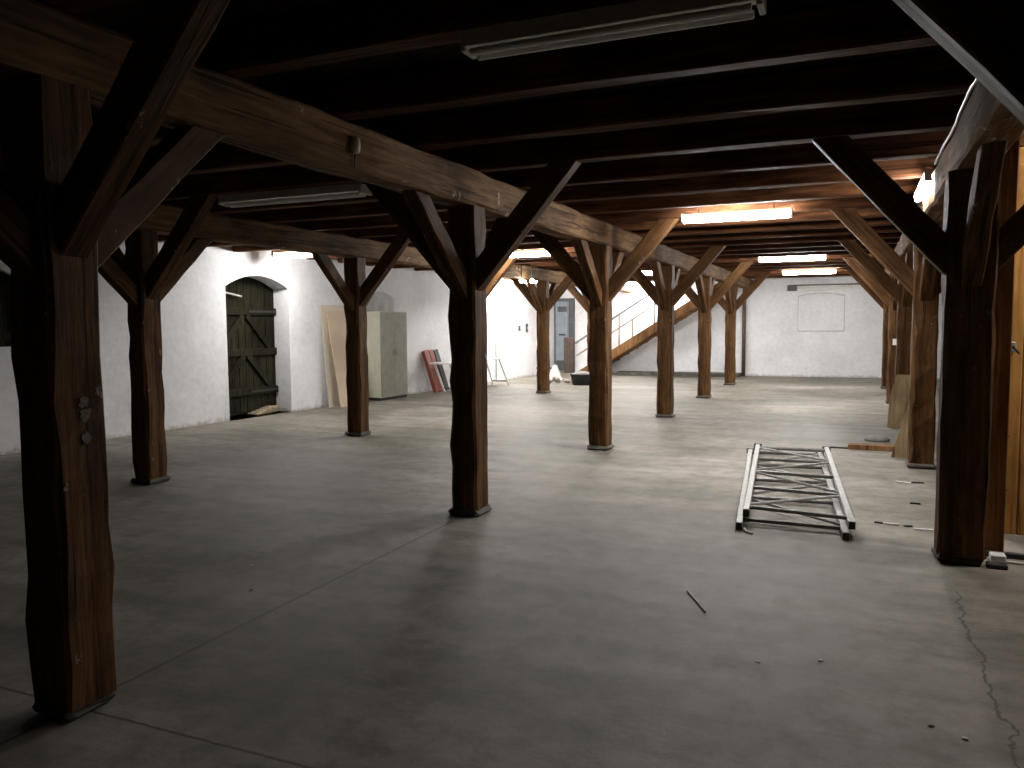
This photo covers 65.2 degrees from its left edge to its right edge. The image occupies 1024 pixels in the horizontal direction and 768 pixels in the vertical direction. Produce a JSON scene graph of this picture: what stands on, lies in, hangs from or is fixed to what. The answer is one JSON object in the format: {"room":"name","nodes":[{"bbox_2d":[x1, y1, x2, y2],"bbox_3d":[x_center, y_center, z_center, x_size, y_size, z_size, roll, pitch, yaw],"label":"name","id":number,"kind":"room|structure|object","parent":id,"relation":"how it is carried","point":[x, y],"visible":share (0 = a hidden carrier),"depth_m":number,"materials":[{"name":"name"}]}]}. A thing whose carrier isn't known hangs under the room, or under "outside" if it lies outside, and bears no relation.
{"room":"warehouse","nodes":[
{"label":"warehouse","id":0,"kind":"room"},
{"bbox_2d":[0,242,553,454],"bbox_3d":[-4.848,-0.938,13.930,0.550,3.060,28.780,2,5,26],"label":"wall","id":1,"kind":"structure","parent":0,"point":[193,312],"depth_m":13.64,"materials":[{"name":"paint"}]},
{"bbox_2d":[0,271,10,346],"bbox_3d":[-6.785,-0.950,9.463,0.060,1.060,1.830,2,5,26],"label":"window","id":2,"kind":"structure","parent":1,"relation":"in","point":[5,279],"depth_m":10.17,"materials":[{"name":"black wood"}]},
{"bbox_2d":[225,277,278,413],"bbox_3d":[-4.738,-0.719,14.295,0.145,2.448,1.692,2,5,26],"label":"door","id":3,"kind":"structure","parent":1,"relation":"in","point":[250,310],"depth_m":14.41,"materials":[{"name":"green wood"}]},
{"bbox_2d":[273,251,312,258],"bbox_3d":[-3.664,-2.203,13.600,0.904,0.109,0.130,1,5,23],"label":"fluorescent light","id":4,"kind":"object","parent":1,"relation":"attached to","point":[277,255],"visible":0.55,"depth_m":13.60,"materials":[{"name":"white plastic"}]},
{"bbox_2d":[366,292,393,310],"bbox_3d":[-2.861,-1.692,17.376,0.011,0.620,1.040,2,5,26],"label":"window","id":5,"kind":"structure","parent":1,"relation":"in","point":[380,301],"depth_m":17.38,"materials":[{"name":"grey paint"}]},
{"bbox_2d":[495,303,512,379],"bbox_3d":[-0.229,-1.200,22.851,0.050,2.180,1.010,2,5,26],"label":"door","id":6,"kind":"structure","parent":1,"relation":"in","point":[503,312],"depth_m":22.82,"materials":[{"name":"white paint"}]},
{"bbox_2d":[504,280,536,283],"bbox_3d":[0.338,-2.852,22.140,1.174,0.127,0.130,1,5,23],"label":"fluorescent light","id":7,"kind":"object","parent":1,"relation":"attached to","point":[505,281],"visible":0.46,"depth_m":22.27,"materials":[{"name":"white plastic"}]},
{"bbox_2d":[71,0,945,175],"bbox_3d":[1.214,-2.368,11.134,15.300,0.120,28.680,1,5,23],"label":"ceiling","id":8,"kind":"structure","parent":0,"point":[125,18],"depth_m":4.45,"materials":[{"name":"brown wood"}]},
{"bbox_2d":[195,0,638,78],"bbox_3d":[-1.499,-1.643,4.019,13.992,0.209,0.159,1,5,23],"label":"joist","id":9,"kind":"object","parent":8,"relation":"attached to","point":[363,28],"visible":0.45,"depth_m":3.61,"materials":[{"name":"brown wood"}]},
{"bbox_2d":[460,0,765,60],"bbox_3d":[0.370,-1.445,3.217,1.239,0.105,0.120,1,5,23],"label":"fluorescent light","id":10,"kind":"object","parent":9,"relation":"attached to","point":[641,17],"visible":1,"depth_m":3.18,"materials":[{"name":"white metal"}]},
{"bbox_2d":[0,0,939,145],"bbox_3d":[-1.111,-1.711,4.869,13.954,0.209,0.160,1,5,23],"label":"joist","id":11,"kind":"object","parent":8,"relation":"attached to","point":[862,26],"visible":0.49,"depth_m":4.06,"materials":[{"name":"brown wood"}]},
{"bbox_2d":[510,250,549,257],"bbox_3d":[0.152,-2.251,13.854,1.224,0.109,0.130,1,5,23],"label":"fluorescent light","id":12,"kind":"object","parent":8,"relation":"hanging from","point":[534,253],"visible":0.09,"depth_m":13.74,"materials":[{"name":"white plastic"}]},
{"bbox_2d":[158,178,920,241],"bbox_3d":[0.833,-2.044,9.118,13.767,0.210,0.160,1,5,23],"label":"joist","id":13,"kind":"object","parent":8,"relation":"attached to","point":[835,190],"visible":0.28,"depth_m":8.62,"materials":[{"name":"brown wood"}]},
{"bbox_2d":[232,208,884,251],"bbox_3d":[1.611,-2.176,10.818,13.692,0.209,0.159,1,5,23],"label":"joist","id":14,"kind":"object","parent":8,"relation":"attached to","point":[869,212],"visible":0.13,"depth_m":10.24,"materials":[{"name":"brown wood"}]},
{"bbox_2d":[145,51,974,174],"bbox_3d":[-0.722,-1.777,5.719,13.917,0.209,0.160,1,5,23],"label":"joist","id":15,"kind":"object","parent":8,"relation":"attached to","point":[934,74],"visible":0.55,"depth_m":4.90,"materials":[{"name":"brown wood"}]},
{"bbox_2d":[207,193,916,246],"bbox_3d":[1.222,-2.110,9.968,13.730,0.209,0.159,1,5,23],"label":"joist","id":16,"kind":"object","parent":8,"relation":"attached to","point":[852,202],"visible":0.19,"depth_m":9.54,"materials":[{"name":"brown wood"}]},
{"bbox_2d":[163,93,971,200],"bbox_3d":[-0.333,-1.844,6.569,13.880,0.210,0.160,1,5,23],"label":"joist","id":17,"kind":"object","parent":8,"relation":"attached to","point":[933,114],"visible":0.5,"depth_m":5.88,"materials":[{"name":"brown wood"}]},
{"bbox_2d":[218,183,371,207],"bbox_3d":[-2.036,-1.742,7.425,1.624,0.105,0.184,1,5,23],"label":"fluorescent light","id":18,"kind":"object","parent":17,"relation":"hanging from","point":[230,201],"visible":0.91,"depth_m":7.35,"materials":[{"name":"white metal"}]},
{"bbox_2d":[222,157,938,222],"bbox_3d":[0.445,-1.977,8.268,13.805,0.210,0.159,1,5,23],"label":"joist","id":19,"kind":"object","parent":8,"relation":"attached to","point":[905,168],"visible":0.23,"depth_m":7.72,"materials":[{"name":"brown wood"}]},
{"bbox_2d":[272,217,892,255],"bbox_3d":[2.000,-2.244,11.667,13.655,0.209,0.160,1,5,23],"label":"joist","id":20,"kind":"object","parent":8,"relation":"attached to","point":[880,221],"visible":0.16,"depth_m":11.04,"materials":[{"name":"brown wood"}]},
{"bbox_2d":[160,130,1023,213],"bbox_3d":[0.056,-1.910,7.419,13.842,0.210,0.160,1,5,23],"label":"joist","id":21,"kind":"object","parent":8,"relation":"attached to","point":[925,144],"visible":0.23,"depth_m":6.69,"materials":[{"name":"brown wood"}]},
{"bbox_2d":[338,232,901,262],"bbox_3d":[2.777,-2.376,13.367,13.580,0.209,0.159,1,5,23],"label":"joist","id":22,"kind":"object","parent":8,"relation":"attached to","point":[806,239],"visible":0.2,"depth_m":12.75,"materials":[{"name":"brown wood"}]},
{"bbox_2d":[307,225,942,259],"bbox_3d":[2.388,-2.310,12.517,13.617,0.209,0.160,1,5,23],"label":"joist","id":23,"kind":"object","parent":8,"relation":"attached to","point":[889,228],"visible":0.17,"depth_m":11.94,"materials":[{"name":"brown wood"}]},
{"bbox_2d":[366,238,899,265],"bbox_3d":[3.166,-2.443,14.216,13.542,0.210,0.159,1,5,23],"label":"joist","id":24,"kind":"object","parent":8,"relation":"attached to","point":[890,240],"visible":0.17,"depth_m":13.69,"materials":[{"name":"brown wood"}]},
{"bbox_2d":[392,244,896,268],"bbox_3d":[3.554,-2.510,15.066,13.505,0.209,0.160,1,5,23],"label":"joist","id":25,"kind":"object","parent":8,"relation":"attached to","point":[831,248],"visible":0.14,"depth_m":14.60,"materials":[{"name":"brown wood"}]},
{"bbox_2d":[414,249,894,270],"bbox_3d":[3.943,-2.576,15.916,13.467,0.210,0.159,1,5,23],"label":"joist","id":26,"kind":"object","parent":8,"relation":"attached to","point":[828,253],"visible":0.12,"depth_m":15.54,"materials":[{"name":"brown wood"}]},
{"bbox_2d":[435,254,873,272],"bbox_3d":[4.332,-2.643,16.766,13.430,0.210,0.160,1,5,23],"label":"joist","id":27,"kind":"object","parent":8,"relation":"attached to","point":[871,255],"visible":0.06,"depth_m":16.57,"materials":[{"name":"brown wood"}]},
{"bbox_2d":[504,266,884,279],"bbox_3d":[5.887,-2.909,20.165,13.280,0.209,0.160,1,5,23],"label":"joist","id":28,"kind":"object","parent":8,"relation":"attached to","point":[837,268],"visible":0.09,"depth_m":19.78,"materials":[{"name":"brown wood"}]},
{"bbox_2d":[549,274,850,283],"bbox_3d":[7.053,-3.109,22.714,13.168,0.209,0.160,1,5,23],"label":"joist","id":29,"kind":"object","parent":8,"relation":"attached to","point":[820,274],"visible":0.08,"depth_m":22.24,"materials":[{"name":"brown wood"}]},
{"bbox_2d":[548,257,876,271],"bbox_3d":[4.721,-2.709,17.616,13.392,0.209,0.160,1,5,23],"label":"joist","id":30,"kind":"object","parent":8,"relation":"attached to","point":[873,258],"visible":0.1,"depth_m":17.18,"materials":[{"name":"brown wood"}]},
{"bbox_2d":[681,202,792,223],"bbox_3d":[2.541,-2.011,9.089,1.217,0.309,0.130,1,5,23],"label":"fluorescent light","id":31,"kind":"object","parent":8,"relation":"hanging from","point":[774,213],"visible":0.91,"depth_m":9.04,"materials":[{"name":"white plastic"}]},
{"bbox_2d":[684,211,788,223],"bbox_3d":[2.542,-1.890,9.098,1.153,0.065,0.130,1,5,23],"label":"diffuser","id":32,"kind":"object","parent":31,"relation":"attached to","point":[731,215],"depth_m":9.06,"materials":[{"name":"white plastic"}]},
{"bbox_2d":[629,272,848,279],"bbox_3d":[6.664,-3.042,21.864,13.205,0.209,0.160,1,5,23],"label":"joist","id":33,"kind":"object","parent":8,"relation":"attached to","point":[836,272],"visible":0.03,"depth_m":21.58,"materials":[{"name":"brown wood"}]},
{"bbox_2d":[631,268,884,277],"bbox_3d":[6.276,-2.976,21.014,13.243,0.210,0.159,1,5,23],"label":"joist","id":34,"kind":"object","parent":8,"relation":"attached to","point":[749,273],"visible":0.05,"depth_m":20.91,"materials":[{"name":"brown wood"}]},
{"bbox_2d":[640,260,879,270],"bbox_3d":[5.109,-2.776,18.465,13.355,0.210,0.159,1,5,23],"label":"joist","id":35,"kind":"object","parent":8,"relation":"attached to","point":[876,261],"visible":0.12,"depth_m":17.93,"materials":[{"name":"brown wood"}]},
{"bbox_2d":[642,271,651,274],"bbox_3d":[2.871,-2.689,19.438,1.274,0.109,0.130,1,5,23],"label":"fluorescent light","id":36,"kind":"object","parent":35,"relation":"attached to","point":[644,272],"visible":0.02,"depth_m":19.21,"materials":[{"name":"white plastic"}]},
{"bbox_2d":[680,263,882,272],"bbox_3d":[5.498,-2.842,19.315,13.318,0.209,0.160,1,5,23],"label":"joist","id":37,"kind":"object","parent":8,"relation":"attached to","point":[879,264],"visible":0.09,"depth_m":18.76,"materials":[{"name":"brown wood"}]},
{"bbox_2d":[758,252,826,261],"bbox_3d":[5.320,-2.490,15.201,1.234,0.309,0.130,1,5,23],"label":"fluorescent light","id":38,"kind":"object","parent":8,"relation":"hanging from","point":[768,258],"visible":0.89,"depth_m":15.15,"materials":[{"name":"white plastic"}]},
{"bbox_2d":[759,256,824,261],"bbox_3d":[5.321,-2.369,15.210,1.170,0.065,0.130,1,5,23],"label":"diffuser","id":39,"kind":"object","parent":38,"relation":"attached to","point":[769,258],"depth_m":15.18,"materials":[{"name":"white plastic"}]},
{"bbox_2d":[782,269,836,274],"bbox_3d":[7.200,-2.818,19.387,1.234,0.309,0.130,1,5,23],"label":"fluorescent light","id":40,"kind":"object","parent":8,"relation":"hanging from","point":[819,271],"visible":0.87,"depth_m":19.35,"materials":[{"name":"white plastic"}]},
{"bbox_2d":[0,372,1023,767],"bbox_3d":[1.212,0.838,11.440,15.600,0.200,28.980,1,5,23],"label":"floor","id":41,"kind":"structure","parent":0,"point":[557,625],"depth_m":4.65,"materials":[{"name":"concrete"}]},
{"bbox_2d":[0,0,229,721],"bbox_3d":[-1.854,-0.055,3.274,1.432,2.848,1.494,-2,5,-23],"label":"timber post","id":42,"kind":"object","parent":41,"relation":"on","point":[74,188],"visible":1,"depth_m":3.17,"materials":[{"name":"brown wood"}]},
{"bbox_2d":[98,195,217,484],"bbox_3d":[-3.742,-0.407,8.159,1.432,2.848,1.494,-2,5,-23],"label":"timber post","id":43,"kind":"object","parent":41,"relation":"on","point":[143,276],"visible":0.84,"depth_m":8.06,"materials":[{"name":"brown wood"}]},
{"bbox_2d":[248,405,279,415],"bbox_3d":[-4.484,0.476,14.634,0.230,0.130,0.760,2,5,26],"label":"heap","id":44,"kind":"object","parent":41,"relation":"on","point":[264,410],"visible":1,"depth_m":14.56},
{"bbox_2d":[320,305,343,406],"bbox_3d":[-3.453,-0.570,16.013,0.174,1.994,0.920,2,5,26],"label":"plywood sheet","id":45,"kind":"object","parent":41,"relation":"on","point":[333,396],"visible":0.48,"depth_m":15.71,"materials":[{"name":"beige wood"}]},
{"bbox_2d":[326,311,346,406],"bbox_3d":[-3.333,-0.512,15.999,0.314,1.878,0.750,2,5,26],"label":"plywood sheet","id":46,"kind":"object","parent":41,"relation":"on","point":[336,320],"visible":0.52,"depth_m":15.82,"materials":[{"name":"beige wood"}]},
{"bbox_2d":[311,234,410,435],"bbox_3d":[-1.877,-0.666,11.424,1.130,2.848,1.880,1,5,23],"label":"timber post","id":47,"kind":"object","parent":41,"relation":"on","point":[357,290],"visible":0.99,"depth_m":11.45,"materials":[{"name":"brown wood"}]},
{"bbox_2d":[135,204,632,292],"bbox_3d":[-1.719,-2.050,12.752,0.258,0.301,27.270,1,5,23],"label":"ceiling beam","id":48,"kind":"structure","parent":47,"relation":"on","point":[216,227],"depth_m":10.07,"materials":[{"name":"brown wood"}]},
{"bbox_2d":[367,311,407,400],"bbox_3d":[-2.691,-0.623,17.344,0.383,1.890,1.000,2,5,26],"label":"locker","id":49,"kind":"object","parent":41,"relation":"on","point":[386,330],"visible":0.94,"depth_m":17.02,"materials":[{"name":"metal"}]},
{"bbox_2d":[421,350,439,392],"bbox_3d":[-1.918,-0.300,18.899,0.440,1.027,0.200,-1,4,-11],"label":"leaning board","id":50,"kind":"object","parent":41,"relation":"on","point":[426,356],"visible":0.98,"depth_m":18.84,"materials":[{"name":"red wood"}]},
{"bbox_2d":[428,349,442,391],"bbox_3d":[-1.827,-0.315,19.088,0.440,1.027,0.200,-1,4,-11],"label":"leaning board","id":51,"kind":"object","parent":41,"relation":"on","point":[432,356],"visible":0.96,"depth_m":19.03,"materials":[{"name":"red wood"}]},
{"bbox_2d":[433,349,448,390],"bbox_3d":[-1.728,-0.331,19.294,0.440,1.027,0.200,-1,4,-11],"label":"leaning board","id":52,"kind":"object","parent":41,"relation":"on","point":[436,352],"visible":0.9,"depth_m":19.25,"materials":[{"name":"grey wood"}]},
{"bbox_2d":[429,357,510,391],"bbox_3d":[-0.965,-0.233,19.860,0.500,0.730,3.300,2,5,26],"label":"trestle table","id":53,"kind":"object","parent":41,"relation":"on","point":[490,358],"visible":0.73,"depth_m":20.56,"materials":[{"name":"white wood"}]},
{"bbox_2d":[364,161,580,516],"bbox_3d":[-0.368,-0.323,6.703,1.432,2.848,1.494,-2,5,-23],"label":"timber post","id":54,"kind":"object","parent":41,"relation":"on","point":[466,262],"visible":0.98,"depth_m":6.58,"materials":[{"name":"brown wood"}]},
{"bbox_2d":[486,257,517,297],"bbox_3d":[-0.388,-0.934,14.852,1.125,2.848,1.880,1,5,23],"label":"brace","id":55,"kind":"object","parent":41,"relation":"on","point":[510,261],"visible":0.04,"depth_m":14.65,"materials":[{"name":"brown wood"}]},
{"bbox_2d":[509,275,572,393],"bbox_3d":[0.717,-1.211,18.445,1.432,2.848,1.494,-2,5,-23],"label":"timber post","id":56,"kind":"object","parent":41,"relation":"on","point":[542,298],"visible":0.91,"depth_m":18.34,"materials":[{"name":"brown wood"}]},
{"bbox_2d":[550,365,561,379],"bbox_3d":[1.242,-0.334,22.929,0.420,0.420,0.200,1,5,23],"label":"sack","id":57,"kind":"object","parent":41,"relation":"on","point":[555,372],"visible":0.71,"depth_m":22.85,"materials":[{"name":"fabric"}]},
{"bbox_2d":[564,338,572,372],"bbox_3d":[1.838,-0.932,25.967,0.320,1.150,0.040,1,5,23],"label":"board","id":58,"kind":"object","parent":41,"relation":"on","point":[568,342],"visible":0.96,"depth_m":25.95,"materials":[{"name":"brown wood"}]},
{"bbox_2d":[567,286,589,371],"bbox_3d":[2.203,-1.479,21.874,1.432,2.848,1.494,-2,5,-23],"label":"timber post","id":59,"kind":"object","parent":41,"relation":"on","point":[583,301],"visible":0.25,"depth_m":21.86,"materials":[{"name":"brown wood"}]},
{"bbox_2d":[570,371,589,384],"bbox_3d":[1.828,-0.159,20.940,0.640,0.360,0.640,1,5,23],"label":"tub","id":60,"kind":"object","parent":41,"relation":"on","point":[579,377],"visible":0.8,"depth_m":20.71,"materials":[{"name":"black plastic"}]},
{"bbox_2d":[530,218,678,450],"bbox_3d":[1.119,-0.591,10.132,1.432,2.848,1.494,-2,5,-23],"label":"timber post","id":61,"kind":"object","parent":41,"relation":"on","point":[600,275],"visible":0.98,"depth_m":10.03,"materials":[{"name":"brown wood"}]},
{"bbox_2d":[0,0,752,289],"bbox_3d":[1.655,-1.966,11.296,0.258,0.301,27.270,1,5,23],"label":"ceiling beam","id":62,"kind":"structure","parent":61,"relation":"on","point":[36,37],"depth_m":4.34,"materials":[{"name":"brown wood"}]},
{"bbox_2d":[350,136,360,168],"bbox_3d":[-0.964,-1.422,4.918,0.068,0.195,0.068,1,5,23],"label":"insulator","id":63,"kind":"object","parent":62,"relation":"attached to","point":[355,145],"visible":1,"depth_m":4.89,"materials":[{"name":"beige"}]},
{"bbox_2d":[575,282,721,370],"bbox_3d":[4.216,-1.709,24.515,4.534,2.881,0.960,1,5,23],"label":"staircase","id":64,"kind":"structure","parent":41,"relation":"on","point":[623,349],"depth_m":24.23,"materials":[{"name":"brown wood"}]},
{"bbox_2d":[621,245,725,417],"bbox_3d":[2.605,-0.859,13.560,1.432,2.848,1.494,-2,5,-23],"label":"timber post","id":65,"kind":"object","parent":41,"relation":"on","point":[666,292],"visible":0.94,"depth_m":13.45,"materials":[{"name":"brown wood"}]},
{"bbox_2d":[614,371,740,376],"bbox_3d":[5.034,-0.311,24.461,3.750,0.090,0.750,1,5,23],"label":"ledge","id":66,"kind":"object","parent":41,"relation":"on","point":[647,373],"visible":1,"depth_m":24.36,"materials":[{"name":"concrete"}]},
{"bbox_2d":[687,590,705,612],"bbox_3d":[1.058,1.246,4.594,0.010,0.009,0.349,-1,4,-4],"label":"stick","id":67,"kind":"object","parent":41,"relation":"on","point":[691,595],"visible":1,"depth_m":4.57,"materials":[{"name":"metal"}]},
{"bbox_2d":[677,261,752,397],"bbox_3d":[4.091,-1.127,16.989,1.432,2.848,1.494,-2,5,-23],"label":"timber post","id":68,"kind":"object","parent":41,"relation":"on","point":[704,301],"visible":0.88,"depth_m":16.87,"materials":[{"name":"brown wood"}]},
{"bbox_2d":[712,272,770,384],"bbox_3d":[5.577,-1.395,20.418,1.432,2.848,1.494,-2,5,-23],"label":"timber post","id":69,"kind":"object","parent":41,"relation":"on","point":[730,304],"visible":0.85,"depth_m":20.31,"materials":[{"name":"brown wood"}]},
{"bbox_2d":[741,289,745,375],"bbox_3d":[6.917,-1.764,23.854,0.110,3.050,0.107,1,5,23],"label":"pipe","id":70,"kind":"object","parent":41,"relation":"on","point":[744,303],"visible":0.66,"depth_m":23.84,"materials":[{"name":"metal"}]},
{"bbox_2d":[735,448,849,540],"bbox_3d":[2.673,0.964,7.828,0.882,0.068,3.901,1,5,19],"label":"lattice frame","id":71,"kind":"object","parent":41,"relation":"on","point":[842,527],"visible":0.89,"depth_m":7.06,"materials":[{"name":"metal"}]},
{"bbox_2d":[743,443,855,529],"bbox_3d":[2.738,0.899,7.809,0.867,0.068,3.758,1,5,19],"label":"lattice frame","id":72,"kind":"object","parent":71,"relation":"on","point":[839,493],"visible":1,"depth_m":7.27,"materials":[{"name":"metal"}]},
{"bbox_2d":[831,446,847,448],"bbox_3d":[4.118,0.803,10.145,0.260,0.020,0.040,1,5,23],"label":"batten","id":73,"kind":"object","parent":41,"relation":"on","point":[839,447],"visible":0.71,"depth_m":10.11,"materials":[{"name":"wood"}]},
{"bbox_2d":[845,269,888,388],"bbox_3d":[8.931,-1.312,18.970,1.432,2.848,1.494,-2,5,-23],"label":"timber post","id":74,"kind":"object","parent":41,"relation":"on","point":[851,272],"visible":0.27,"depth_m":18.96,"materials":[{"name":"brown wood"}]},
{"bbox_2d":[843,258,896,403],"bbox_3d":[7.445,-1.044,15.541,1.432,2.848,1.494,-2,5,-23],"label":"timber post","id":75,"kind":"object","parent":41,"relation":"on","point":[853,263],"visible":0.32,"depth_m":15.52,"materials":[{"name":"brown wood"}]},
{"bbox_2d":[848,443,893,450],"bbox_3d":[4.583,0.792,9.986,0.720,0.060,0.180,1,5,23],"label":"plank","id":76,"kind":"object","parent":41,"relation":"on","point":[855,446],"visible":0.58,"depth_m":9.96,"materials":[{"name":"brown wood"}]},
{"bbox_2d":[838,240,912,399],"bbox_3d":[5.959,-0.776,12.113,1.432,2.848,1.494,-2,5,-23],"label":"timber post","id":77,"kind":"object","parent":41,"relation":"on","point":[897,291],"visible":0.4,"depth_m":12.05,"materials":[{"name":"brown wood"}]},
{"bbox_2d":[864,435,889,441],"bbox_3d":[4.911,0.723,10.767,0.320,0.075,0.320,1,5,23],"label":"lid","id":78,"kind":"object","parent":41,"relation":"on","point":[873,438],"visible":1,"depth_m":10.66,"materials":[{"name":"grey metal"}]},
{"bbox_2d":[830,208,941,469],"bbox_3d":[4.473,-0.508,8.684,1.432,2.848,1.494,-2,5,-23],"label":"timber post","id":79,"kind":"object","parent":41,"relation":"on","point":[923,282],"visible":0.67,"depth_m":8.63,"materials":[{"name":"brown wood"}]},
{"bbox_2d":[883,522,898,525],"bbox_3d":[2.989,1.103,6.309,0.110,0.012,0.024,2,5,26],"label":"splinter","id":80,"kind":"object","parent":41,"relation":"on","point":[885,523],"visible":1,"depth_m":6.30,"materials":[{"name":"white wood"}]},
{"bbox_2d":[887,375,909,427],"bbox_3d":[5.809,0.259,12.024,0.290,0.800,0.020,1,5,23],"label":"plywood offcut","id":81,"kind":"object","parent":41,"relation":"on","point":[899,396],"visible":0.76,"depth_m":12.01,"materials":[{"name":"brown wood"}]},
{"bbox_2d":[891,406,908,457],"bbox_3d":[4.606,0.557,9.367,0.300,0.620,0.020,1,5,23],"label":"plywood offcut","id":82,"kind":"object","parent":41,"relation":"on","point":[900,450],"visible":0.47,"depth_m":9.38,"materials":[{"name":"brown wood"}]},
{"bbox_2d":[812,136,1023,565],"bbox_3d":[2.986,-0.240,5.256,1.432,2.848,1.494,-2,5,-23],"label":"timber post","id":83,"kind":"object","parent":41,"relation":"on","point":[970,250],"visible":1,"depth_m":5.18,"materials":[{"name":"brown wood"}]},
{"bbox_2d":[884,80,1023,275],"bbox_3d":[5.009,-1.882,9.849,0.258,0.301,27.270,1,5,23],"label":"ceiling beam","id":84,"kind":"structure","parent":83,"relation":"on","point":[984,119],"depth_m":4.49,"materials":[{"name":"brown wood"}]},
{"bbox_2d":[914,168,932,201],"bbox_3d":[3.615,-1.744,7.038,0.070,0.127,1.224,1,5,23],"label":"fluorescent light","id":85,"kind":"object","parent":84,"relation":"attached to","point":[927,176],"visible":1,"depth_m":6.71,"materials":[{"name":"white plastic"}]},
{"bbox_2d":[934,78,977,164],"bbox_3d":[2.748,-1.611,4.966,0.024,0.039,2.701,1,5,23],"label":"cable","id":86,"kind":"object","parent":84,"relation":"attached to","point":[976,79],"visible":0.88,"depth_m":4.76,"materials":[{"name":"white plastic"}]},
{"bbox_2d":[914,528,932,530],"bbox_3d":[3.151,1.116,6.130,0.130,0.012,0.024,1,5,20],"label":"splinter","id":87,"kind":"object","parent":41,"relation":"on","point":[920,529],"visible":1,"depth_m":6.12,"materials":[{"name":"white wood"}]},
{"bbox_2d":[893,0,1023,123],"bbox_3d":[0.961,0.047,1.626,1.126,2.848,1.082,1,5,23],"label":"timber post","id":88,"kind":"object","parent":41,"relation":"on","point":[986,37],"visible":1,"depth_m":1.87,"materials":[{"name":"brown wood"}]},
{"bbox_2d":[986,561,1007,569],"bbox_3d":[3.143,1.177,5.187,0.115,0.030,0.080,1,5,23],"label":"wedge","id":89,"kind":"object","parent":41,"relation":"on","point":[990,564],"visible":1,"depth_m":5.16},
{"bbox_2d":[989,551,1006,562],"bbox_3d":[3.236,1.156,5.331,0.090,0.050,0.100,1,5,23],"label":"block","id":90,"kind":"object","parent":41,"relation":"on","point":[993,556],"visible":0.86,"depth_m":5.29,"materials":[{"name":"concrete"}]},
{"bbox_2d":[987,138,1019,551],"bbox_3d":[3.303,-0.249,5.438,0.145,2.835,0.110,1,5,23],"label":"post","id":91,"kind":"object","parent":41,"relation":"on","point":[1004,300],"visible":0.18,"depth_m":5.39,"materials":[{"name":"brown wood"}]},
{"bbox_2d":[987,550,1023,559],"bbox_3d":[3.859,1.169,5.185,1.370,0.035,0.045,1,5,23],"label":"bar","id":92,"kind":"object","parent":41,"relation":"on","point":[1010,555],"visible":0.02,"depth_m":5.38,"materials":[{"name":"black metal"}]},
{"bbox_2d":[1006,561,1023,565],"bbox_3d":[3.846,1.191,5.031,1.270,0.015,0.030,1,5,23],"label":"floor slat","id":93,"kind":"object","parent":41,"relation":"on","point":[1007,562],"visible":1,"depth_m":5.25,"materials":[{"name":"white wood"}]},
{"bbox_2d":[530,264,533,282],"bbox_3d":[0.422,-2.317,16.824,0.088,0.390,0.090,1,5,23],"label":"light","id":94,"kind":"object","parent":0,"point":[532,279],"visible":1,"depth_m":16.81,"materials":[{"name":"white"}]},
{"bbox_2d":[558,276,941,378],"bbox_3d":[6.815,-1.790,24.147,15.300,3.060,0.300,1,5,23],"label":"wall","id":95,"kind":"structure","parent":0,"point":[774,344],"depth_m":23.62,"materials":[{"name":"paint"}]},
{"bbox_2d":[554,298,574,372],"bbox_3d":[1.674,-1.582,26.157,0.760,2.420,0.110,1,5,23],"label":"door","id":96,"kind":"structure","parent":95,"relation":"in","point":[561,306],"depth_m":26.13,"materials":[{"name":"grey metal"}]},
{"bbox_2d":[797,293,844,331],"bbox_3d":[8.905,-2.070,23.053,1.270,1.120,0.033,1,5,23],"label":"window","id":97,"kind":"structure","parent":95,"relation":"in","point":[817,312],"depth_m":23.04,"materials":[{"name":"paint"}]},
{"bbox_2d":[787,283,862,290],"bbox_3d":[9.039,-2.775,22.881,2.200,0.180,0.108,1,5,23],"label":"wall light","id":98,"kind":"object","parent":95,"relation":"attached to","point":[843,286],"visible":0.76,"depth_m":22.91,"materials":[{"name":"white plastic"}]},
{"bbox_2d":[1004,147,1023,534],"bbox_3d":[4.957,-0.255,5.217,3.041,2.815,0.163,1,5,23],"label":"door","id":99,"kind":"structure","parent":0,"point":[1014,507],"depth_m":5.85,"materials":[{"name":"brown wood"}]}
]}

